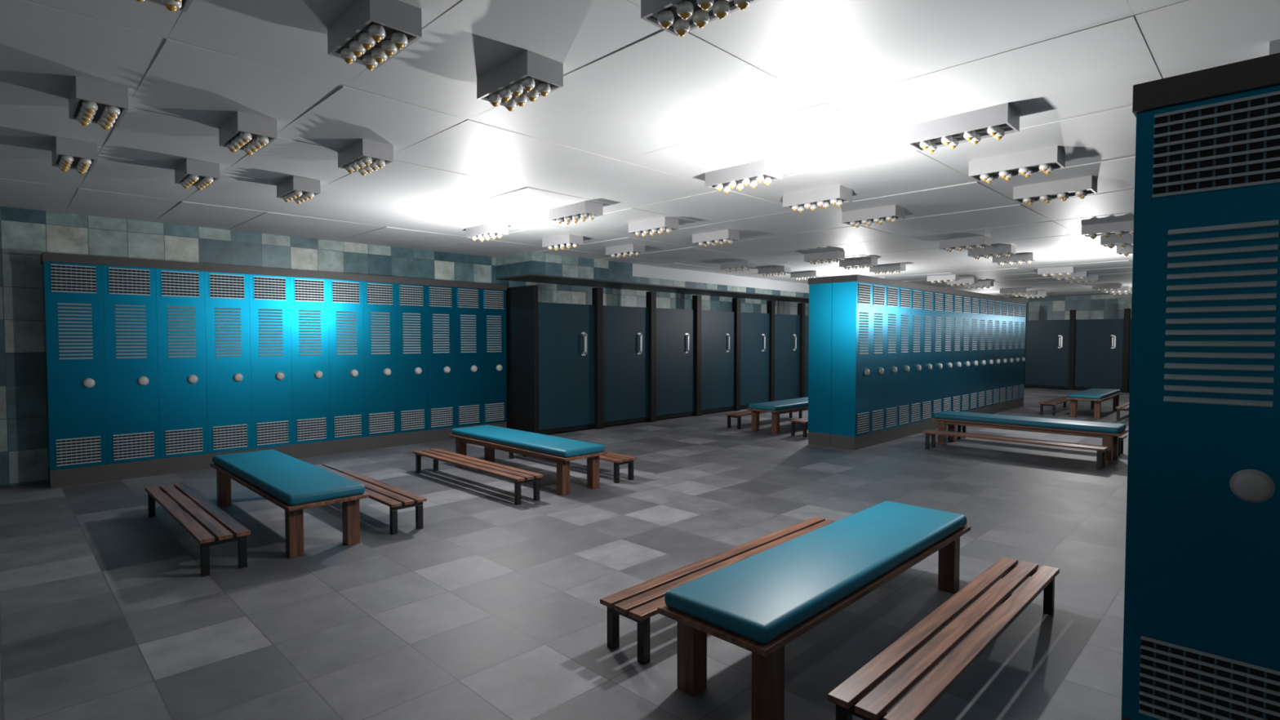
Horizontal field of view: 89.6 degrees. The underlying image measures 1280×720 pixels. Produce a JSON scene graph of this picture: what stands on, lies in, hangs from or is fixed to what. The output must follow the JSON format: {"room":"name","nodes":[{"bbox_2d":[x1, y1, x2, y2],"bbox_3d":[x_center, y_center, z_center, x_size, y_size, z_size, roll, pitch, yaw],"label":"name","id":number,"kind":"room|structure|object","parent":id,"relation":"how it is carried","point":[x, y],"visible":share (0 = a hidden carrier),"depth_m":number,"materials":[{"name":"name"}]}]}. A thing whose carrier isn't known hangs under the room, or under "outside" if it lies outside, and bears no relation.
{"room":"changing room","nodes":[
{"label":"changing room","id":0,"kind":"room"},
{"bbox_2d":[0,206,808,487],"bbox_3d":[0.523,-0.381,12.441,0.100,2.683,25.000,2,3,45],"label":"wall","id":1,"kind":"structure","parent":0,"point":[24,233],"depth_m":6.53,"materials":[{"name":"tile"}]},
{"bbox_2d":[496,252,808,302],"bbox_3d":[3.898,-1.546,15.078,0.920,0.328,16.250,2,3,45],"label":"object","id":2,"kind":"structure","parent":1,"relation":"attached to","point":[530,267],"depth_m":10.66,"materials":[{"name":"tile"}]},
{"bbox_2d":[0,386,1129,719],"bbox_3d":[5.011,1.156,8.032,12.750,0.100,25.000,2,3,45],"label":"floor","id":3,"kind":"structure","parent":0,"point":[491,609],"depth_m":3.61,"materials":[{"name":"tile"}]},
{"bbox_2d":[144,482,250,577],"bbox_3d":[-3.077,1.114,4.420,1.860,0.222,0.256,2,3,45],"label":"slatted bench","id":4,"kind":"object","parent":3,"relation":"on","point":[178,493],"visible":1,"depth_m":4.11,"materials":[{"name":"brown wood"}]},
{"bbox_2d":[40,252,506,488],"bbox_3d":[-3.767,0.041,7.706,0.357,2.152,4.924,2,3,45],"label":"lockers","id":5,"kind":"object","parent":3,"relation":"on","point":[153,367],"visible":0.99,"depth_m":7.01,"materials":[{"name":"blue metal"}]},
{"bbox_2d":[209,448,368,558],"bbox_3d":[-2.682,1.010,4.814,2.000,0.405,0.490,2,3,45],"label":"bench","id":6,"kind":"object","parent":3,"relation":"on","point":[294,485],"visible":1,"depth_m":4.32,"materials":[{"name":"teal leather"}]},
{"bbox_2d":[315,462,426,534],"bbox_3d":[-2.287,1.088,5.214,1.860,0.222,0.256,2,3,45],"label":"slatted bench","id":7,"kind":"object","parent":3,"relation":"on","point":[396,498],"visible":0.63,"depth_m":4.74,"materials":[{"name":"brown wood"}]},
{"bbox_2d":[413,448,542,505],"bbox_3d":[-1.569,1.062,6.022,1.860,0.222,0.256,2,3,45],"label":"slatted bench","id":8,"kind":"object","parent":3,"relation":"on","point":[519,476],"visible":1,"depth_m":5.79,"materials":[{"name":"brown wood"}]},
{"bbox_2d":[448,424,608,495],"bbox_3d":[-1.174,0.957,6.416,2.000,0.405,0.490,2,3,45],"label":"bench","id":9,"kind":"object","parent":3,"relation":"on","point":[561,451],"visible":0.95,"depth_m":5.98,"materials":[{"name":"teal leather"}]},
{"bbox_2d":[508,452,636,483],"bbox_3d":[-0.780,1.035,6.816,1.860,0.222,0.256,2,3,45],"label":"slatted bench","id":10,"kind":"object","parent":3,"relation":"on","point":[618,460],"visible":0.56,"depth_m":6.23,"materials":[{"name":"brown wood"}]},
{"bbox_2d":[506,284,808,434],"bbox_3d":[3.169,-0.170,14.275,1.040,2.140,14.120,2,3,45],"label":"shower stall","id":11,"kind":"object","parent":3,"relation":"on","point":[596,366],"visible":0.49,"depth_m":10.41,"materials":[{"name":"metal"}]},
{"bbox_2d":[600,516,835,665],"bbox_3d":[0.568,1.147,3.421,0.256,0.222,1.860,2,3,45],"label":"slatted bench","id":12,"kind":"object","parent":3,"relation":"on","point":[639,602],"visible":0.73,"depth_m":3.00,"materials":[{"name":"brown wood"}]},
{"bbox_2d":[725,410,802,429],"bbox_3d":[2.058,0.915,10.466,0.256,0.222,1.860,2,3,45],"label":"slatted bench","id":13,"kind":"object","parent":3,"relation":"on","point":[735,415],"visible":0.54,"depth_m":9.89,"materials":[{"name":"brown wood"}]},
{"bbox_2d":[746,396,808,434],"bbox_3d":[2.455,0.837,10.068,0.490,0.405,2.000,2,3,45],"label":"bench","id":14,"kind":"object","parent":3,"relation":"on","point":[782,406],"visible":0.52,"depth_m":9.50,"materials":[{"name":"teal leather"}]},
{"bbox_2d":[789,417,808,437],"bbox_3d":[2.852,0.941,9.677,0.256,0.222,1.860,2,3,45],"label":"slatted bench","id":15,"kind":"object","parent":3,"relation":"on","point":[803,421],"visible":0.48,"depth_m":9.07,"materials":[{"name":"brown wood"}]},
{"bbox_2d":[657,501,970,719],"bbox_3d":[0.945,1.069,3.017,0.490,0.405,2.000,2,3,45],"label":"bench","id":16,"kind":"object","parent":3,"relation":"on","point":[759,603],"visible":1,"depth_m":2.55,"materials":[{"name":"teal leather"}]},
{"bbox_2d":[808,274,1026,450],"bbox_3d":[5.004,-0.059,10.724,0.718,2.152,7.378,2,3,45],"label":"lockers","id":17,"kind":"object","parent":3,"relation":"on","point":[886,356],"visible":1,"depth_m":8.83,"materials":[{"name":"blue metal"}]},
{"bbox_2d":[827,556,1059,719],"bbox_3d":[1.352,1.172,2.657,0.256,0.222,1.860,2,3,45],"label":"slatted bench","id":18,"kind":"object","parent":3,"relation":"on","point":[875,705],"visible":1,"depth_m":2.42,"materials":[{"name":"brown wood"}]},
{"bbox_2d":[922,429,1109,470],"bbox_3d":[4.260,1.014,7.448,1.860,0.222,0.256,2,3,45],"label":"slatted bench","id":19,"kind":"object","parent":3,"relation":"on","point":[1100,455],"visible":1,"depth_m":7.29,"materials":[{"name":"brown wood"}]},
{"bbox_2d":[930,410,1128,463],"bbox_3d":[4.654,0.910,7.842,2.000,0.405,0.490,2,3,45],"label":"bench","id":20,"kind":"object","parent":3,"relation":"on","point":[1109,433],"visible":0.93,"depth_m":7.59,"materials":[{"name":"teal leather"}]},
{"bbox_2d":[957,425,1127,456],"bbox_3d":[5.049,0.988,8.242,1.860,0.222,0.256,2,3,45],"label":"slatted bench","id":21,"kind":"object","parent":3,"relation":"on","point":[1122,437],"visible":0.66,"depth_m":7.67,"materials":[{"name":"brown wood"}]},
{"bbox_2d":[1039,395,1077,415],"bbox_3d":[7.928,0.859,12.175,0.256,0.222,1.860,2,3,45],"label":"slatted bench","id":22,"kind":"object","parent":3,"relation":"on","point":[1052,402],"visible":0.8,"depth_m":11.70,"materials":[{"name":"brown wood"}]},
{"bbox_2d":[1024,308,1131,392],"bbox_3d":[13.628,-0.226,15.979,9.440,2.140,1.220,2,3,45],"label":"shower stall","id":23,"kind":"object","parent":3,"relation":"on","point":[1071,354],"visible":0.44,"depth_m":17.15,"materials":[{"name":"metal"}]},
{"bbox_2d":[1066,388,1121,419],"bbox_3d":[8.325,0.780,11.777,0.490,0.405,2.000,2,3,45],"label":"bench","id":24,"kind":"object","parent":3,"relation":"on","point":[1096,396],"visible":0.97,"depth_m":11.26,"materials":[{"name":"teal leather"}]},
{"bbox_2d":[1115,401,1128,420],"bbox_3d":[8.723,0.885,11.386,0.256,0.222,1.860,2,3,45],"label":"slatted bench","id":25,"kind":"object","parent":3,"relation":"on","point":[1125,406],"visible":0.25,"depth_m":10.82,"materials":[{"name":"brown wood"}]},
{"bbox_2d":[1121,53,1279,719],"bbox_3d":[2.344,0.239,1.681,1.652,2.152,0.718,2,3,45],"label":"lockers","id":26,"kind":"object","parent":3,"relation":"on","point":[1202,624],"visible":1,"depth_m":1.89,"materials":[{"name":"blue metal"}]},
{"bbox_2d":[0,0,1279,297],"bbox_3d":[5.011,-1.520,7.944,12.550,0.110,24.800,2,3,45],"label":"ceiling","id":27,"kind":"structure","parent":0,"point":[827,91],"depth_m":3.49,"materials":[{"name":"paint"}]},
{"bbox_2d":[51,137,97,174],"bbox_3d":[-3.578,-1.282,4.077,0.400,0.151,0.190,2,3,45],"label":"spotlight fixture","id":28,"kind":"object","parent":27,"relation":"attached to","point":[81,156],"depth_m":3.97,"materials":[{"name":"white metal"}]},
{"bbox_2d":[68,75,128,129],"bbox_3d":[-2.677,-1.253,3.183,0.400,0.151,0.190,2,3,45],"label":"spotlight fixture","id":29,"kind":"object","parent":27,"relation":"attached to","point":[105,104],"depth_m":3.09,"materials":[{"name":"white metal"}]},
{"bbox_2d":[136,0,193,12],"bbox_3d":[-1.471,-1.213,1.986,0.400,0.151,0.190,2,3,45],"label":"spotlight fixture","id":30,"kind":"object","parent":27,"relation":"attached to","point":[171,5],"depth_m":2.11,"materials":[{"name":"white metal"}]},
{"bbox_2d":[174,158,219,190],"bbox_3d":[-3.120,-1.297,4.538,0.400,0.151,0.190,2,3,45],"label":"spotlight fixture","id":31,"kind":"object","parent":27,"relation":"attached to","point":[199,174],"depth_m":4.44,"materials":[{"name":"white metal"}]},
{"bbox_2d":[218,111,277,155],"bbox_3d":[-2.219,-1.268,3.644,0.400,0.151,0.190,2,3,45],"label":"spotlight fixture","id":32,"kind":"object","parent":27,"relation":"attached to","point":[249,133],"depth_m":3.55,"materials":[{"name":"white metal"}]},
{"bbox_2d":[276,176,320,204],"bbox_3d":[-2.655,-1.313,5.006,0.400,0.151,0.190,2,3,45],"label":"spotlight fixture","id":33,"kind":"object","parent":27,"relation":"attached to","point":[300,189],"depth_m":4.91,"materials":[{"name":"white metal"}]},
{"bbox_2d":[337,138,393,175],"bbox_3d":[-1.754,-1.283,4.112,0.400,0.151,0.190,2,3,45],"label":"spotlight fixture","id":34,"kind":"object","parent":27,"relation":"attached to","point":[364,156],"depth_m":4.02,"materials":[{"name":"white metal"}]},
{"bbox_2d":[327,0,422,70],"bbox_3d":[-1.013,-1.229,2.446,0.400,0.151,0.190,2,3,45],"label":"spotlight fixture","id":35,"kind":"object","parent":27,"relation":"attached to","point":[369,33],"depth_m":2.36,"materials":[{"name":"white metal"}]},
{"bbox_2d":[465,222,508,241],"bbox_3d":[-1.657,-1.378,6.974,0.520,0.151,0.210,2,3,45],"label":"spotlight fixture","id":36,"kind":"object","parent":27,"relation":"attached to","point":[487,231],"depth_m":6.86,"materials":[{"name":"white metal"}]},
{"bbox_2d":[476,49,563,111],"bbox_3d":[-0.547,-1.244,2.915,0.400,0.151,0.190,2,3,45],"label":"spotlight fixture","id":37,"kind":"object","parent":27,"relation":"attached to","point":[528,76],"depth_m":2.83,"materials":[{"name":"white metal"}]},
{"bbox_2d":[542,234,582,250],"bbox_3d":[-0.928,-1.402,7.708,0.520,0.151,0.210,2,3,45],"label":"spotlight fixture","id":38,"kind":"object","parent":27,"relation":"attached to","point":[567,241],"depth_m":7.60,"materials":[{"name":"white metal"}]},
{"bbox_2d":[548,200,603,225],"bbox_3d":[-0.593,-1.343,5.918,0.520,0.151,0.210,2,3,45],"label":"spotlight fixture","id":39,"kind":"object","parent":27,"relation":"attached to","point":[584,210],"depth_m":5.81,"materials":[{"name":"white metal"}]},
{"bbox_2d":[605,243,644,258],"bbox_3d":[-0.199,-1.426,8.442,0.520,0.151,0.210,2,3,45],"label":"spotlight fixture","id":40,"kind":"object","parent":27,"relation":"attached to","point":[628,249],"depth_m":8.33,"materials":[{"name":"white metal"}]},
{"bbox_2d":[628,217,679,237],"bbox_3d":[0.136,-1.367,6.652,0.520,0.151,0.210,2,3,45],"label":"spotlight fixture","id":41,"kind":"object","parent":27,"relation":"attached to","point":[660,225],"depth_m":6.55,"materials":[{"name":"white metal"}]},
{"bbox_2d":[640,0,759,36],"bbox_3d":[0.212,-1.219,2.161,0.400,0.151,0.190,2,3,45],"label":"spotlight fixture","id":42,"kind":"object","parent":27,"relation":"attached to","point":[676,17],"depth_m":2.20,"materials":[{"name":"white metal"}]},
{"bbox_2d":[692,229,739,247],"bbox_3d":[0.866,-1.391,7.386,0.520,0.151,0.210,2,3,45],"label":"spotlight fixture","id":43,"kind":"object","parent":27,"relation":"attached to","point":[721,237],"depth_m":7.29,"materials":[{"name":"white metal"}]},
{"bbox_2d":[720,260,755,271],"bbox_3d":[1.549,-1.484,10.201,0.520,0.151,0.210,2,3,45],"label":"spotlight fixture","id":44,"kind":"object","parent":27,"relation":"attached to","point":[743,265],"depth_m":10.10,"materials":[{"name":"white metal"}]},
{"bbox_2d":[705,159,782,193],"bbox_3d":[0.734,-1.300,4.601,0.520,0.151,0.210,2,3,45],"label":"spotlight fixture","id":45,"kind":"object","parent":27,"relation":"attached to","point":[752,174],"depth_m":4.51,"materials":[{"name":"white metal"}]},
{"bbox_2d":[757,266,791,276],"bbox_3d":[2.278,-1.508,10.935,0.520,0.151,0.210,2,3,45],"label":"spotlight fixture","id":46,"kind":"object","parent":27,"relation":"attached to","point":[775,270],"depth_m":10.85,"materials":[{"name":"white metal"}]},
{"bbox_2d":[790,270,822,279],"bbox_3d":[3.008,-1.532,11.669,0.520,0.151,0.210,2,3,45],"label":"spotlight fixture","id":47,"kind":"object","parent":27,"relation":"attached to","point":[815,273],"depth_m":11.58,"materials":[{"name":"white metal"}]},
{"bbox_2d":[782,185,852,213],"bbox_3d":[1.463,-1.324,5.335,0.520,0.151,0.210,2,3,45],"label":"spotlight fixture","id":48,"kind":"object","parent":27,"relation":"attached to","point":[837,195],"depth_m":5.24,"materials":[{"name":"white metal"}]},
{"bbox_2d":[804,250,844,264],"bbox_3d":[2.613,-1.449,9.144,0.520,0.151,0.210,2,3,45],"label":"spotlight fixture","id":49,"kind":"object","parent":27,"relation":"attached to","point":[836,255],"depth_m":9.05,"materials":[{"name":"white metal"}]},
{"bbox_2d":[839,257,877,270],"bbox_3d":[3.343,-1.473,9.878,0.520,0.151,0.210,2,3,45],"label":"spotlight fixture","id":50,"kind":"object","parent":27,"relation":"attached to","point":[868,262],"depth_m":9.79,"materials":[{"name":"white metal"}]},
{"bbox_2d":[841,204,905,227],"bbox_3d":[2.192,-1.348,6.069,0.520,0.151,0.210,2,3,45],"label":"spotlight fixture","id":51,"kind":"object","parent":27,"relation":"attached to","point":[891,213],"depth_m":5.99,"materials":[{"name":"white metal"}]},
{"bbox_2d":[869,263,906,274],"bbox_3d":[4.072,-1.497,10.612,0.520,0.151,0.210,2,3,45],"label":"spotlight fixture","id":52,"kind":"object","parent":27,"relation":"attached to","point":[891,268],"depth_m":10.52,"materials":[{"name":"white metal"}]},
{"bbox_2d":[927,274,959,283],"bbox_3d":[5.813,-1.555,12.364,0.520,0.151,0.210,2,3,45],"label":"spotlight fixture","id":53,"kind":"object","parent":27,"relation":"attached to","point":[945,278],"depth_m":12.28,"materials":[{"name":"white metal"}]},
{"bbox_2d":[946,278,977,286],"bbox_3d":[6.542,-1.579,13.098,0.520,0.151,0.210,2,3,45],"label":"spotlight fixture","id":54,"kind":"object","parent":27,"relation":"attached to","point":[964,282],"depth_m":13.00,"materials":[{"name":"white metal"}]},
{"bbox_2d":[906,102,1019,153],"bbox_3d":[1.777,-1.265,3.566,0.520,0.151,0.210,2,3,45],"label":"spotlight fixture","id":55,"kind":"object","parent":27,"relation":"attached to","point":[997,121],"depth_m":3.49,"materials":[{"name":"white metal"}]},
{"bbox_2d":[938,235,991,252],"bbox_3d":[3.940,-1.406,7.827,0.520,0.151,0.210,2,3,45],"label":"spotlight fixture","id":56,"kind":"object","parent":27,"relation":"attached to","point":[980,242],"depth_m":7.75,"materials":[{"name":"white metal"}]},
{"bbox_2d":[964,281,993,288],"bbox_3d":[7.271,-1.603,13.832,0.520,0.151,0.210,2,3,45],"label":"spotlight fixture","id":57,"kind":"object","parent":27,"relation":"attached to","point":[984,284],"depth_m":13.72,"materials":[{"name":"white metal"}]},
{"bbox_2d":[968,244,1015,259],"bbox_3d":[4.670,-1.430,8.561,0.520,0.151,0.210,2,3,45],"label":"spotlight fixture","id":58,"kind":"object","parent":27,"relation":"attached to","point":[1006,250],"depth_m":8.48,"materials":[{"name":"white metal"}]},
{"bbox_2d":[1000,288,1026,294],"bbox_3d":[9.019,-1.661,15.590,0.520,0.151,0.210,2,3,45],"label":"spotlight fixture","id":59,"kind":"object","parent":27,"relation":"attached to","point":[1010,291],"depth_m":15.51,"materials":[{"name":"white metal"}]},
{"bbox_2d":[992,252,1036,265],"bbox_3d":[5.399,-1.454,9.295,0.520,0.151,0.210,2,3,45],"label":"spotlight fixture","id":60,"kind":"object","parent":27,"relation":"attached to","point":[1019,258],"depth_m":9.20,"materials":[{"name":"white metal"}]},
{"bbox_2d":[968,146,1065,183],"bbox_3d":[2.506,-1.290,4.299,0.520,0.151,0.210,2,3,45],"label":"spotlight fixture","id":61,"kind":"object","parent":27,"relation":"attached to","point":[1046,160],"depth_m":4.22,"materials":[{"name":"white metal"}]},
{"bbox_2d":[1012,290,1037,297],"bbox_3d":[9.748,-1.685,16.324,0.520,0.151,0.210,2,3,45],"label":"spotlight fixture","id":62,"kind":"object","parent":27,"relation":"attached to","point":[1028,292],"depth_m":16.21,"materials":[{"name":"white metal"}]},
{"bbox_2d":[1023,292,1048,298],"bbox_3d":[10.478,-1.710,17.058,0.520,0.151,0.210,2,3,45],"label":"spotlight fixture","id":63,"kind":"object","parent":27,"relation":"attached to","point":[1039,295],"depth_m":16.92,"materials":[{"name":"white metal"}]},
{"bbox_2d":[1013,175,1097,205],"bbox_3d":[3.235,-1.314,5.033,0.520,0.151,0.210,2,3,45],"label":"spotlight fixture","id":64,"kind":"object","parent":27,"relation":"attached to","point":[1080,187],"depth_m":4.96,"materials":[{"name":"white metal"}]},
{"bbox_2d":[1037,266,1075,276],"bbox_3d":[7.139,-1.512,11.047,0.520,0.151,0.210,2,3,45],"label":"spotlight fixture","id":65,"kind":"object","parent":27,"relation":"attached to","point":[1060,271],"depth_m":10.97,"materials":[{"name":"white metal"}]},
{"bbox_2d":[1052,271,1088,280],"bbox_3d":[7.869,-1.536,11.781,0.520,0.151,0.210,2,3,45],"label":"spotlight fixture","id":66,"kind":"object","parent":27,"relation":"attached to","point":[1082,274],"depth_m":11.68,"materials":[{"name":"white metal"}]},
{"bbox_2d":[1066,275,1100,284],"bbox_3d":[8.598,-1.560,12.515,0.520,0.151,0.210,2,3,45],"label":"spotlight fixture","id":67,"kind":"object","parent":27,"relation":"attached to","point":[1093,278],"depth_m":12.40,"materials":[{"name":"white metal"}]},
{"bbox_2d":[1092,283,1122,290],"bbox_3d":[10.346,-1.618,14.273,0.520,0.151,0.210,2,3,45],"label":"spotlight fixture","id":68,"kind":"object","parent":27,"relation":"attached to","point":[1111,286],"depth_m":14.20,"materials":[{"name":"white metal"}]},
{"bbox_2d":[1081,220,1133,239],"bbox_3d":[4.983,-1.372,6.792,0.520,0.151,0.210,2,3,45],"label":"spotlight fixture","id":69,"kind":"object","parent":27,"relation":"attached to","point":[1106,229],"depth_m":6.76,"materials":[{"name":"white metal"}]},
{"bbox_2d":[1101,285,1130,293],"bbox_3d":[11.075,-1.642,15.007,0.520,0.151,0.210,2,3,45],"label":"spotlight fixture","id":70,"kind":"object","parent":27,"relation":"attached to","point":[1125,288],"depth_m":14.88,"materials":[{"name":"white metal"}]},
{"bbox_2d":[1100,233,1133,248],"bbox_3d":[5.712,-1.396,7.526,0.520,0.151,0.210,2,3,45],"label":"spotlight fixture","id":71,"kind":"object","parent":27,"relation":"attached to","point":[1112,241],"depth_m":7.54,"materials":[{"name":"white metal"}]},
{"bbox_2d":[1109,288,1132,295],"bbox_3d":[11.805,-1.666,15.741,0.520,0.151,0.210,2,3,45],"label":"spotlight fixture","id":72,"kind":"object","parent":27,"relation":"attached to","point":[1114,293],"depth_m":15.70,"materials":[{"name":"white metal"}]},
{"bbox_2d":[1115,244,1133,256],"bbox_3d":[6.442,-1.420,8.260,0.520,0.151,0.210,2,3,45],"label":"spotlight fixture","id":73,"kind":"object","parent":27,"relation":"attached to","point":[1128,249],"depth_m":8.33,"materials":[{"name":"white metal"}]},
{"bbox_2d":[1014,293,1132,320],"bbox_3d":[13.784,-0.525,16.815,12.550,2.683,0.100,2,3,45],"label":"wall","id":74,"kind":"structure","parent":0,"point":[1094,306],"depth_m":18.12,"materials":[{"name":"tile"}]},
{"bbox_2d":[1269,39,1279,54],"bbox_3d":[2.827,-1.231,2.523,0.520,0.151,0.210,2,3,45],"label":"spotlight fixture","id":75,"kind":"object","parent":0,"point":[1274,46],"depth_m":2.62,"materials":[{"name":"white metal"}]}
]}

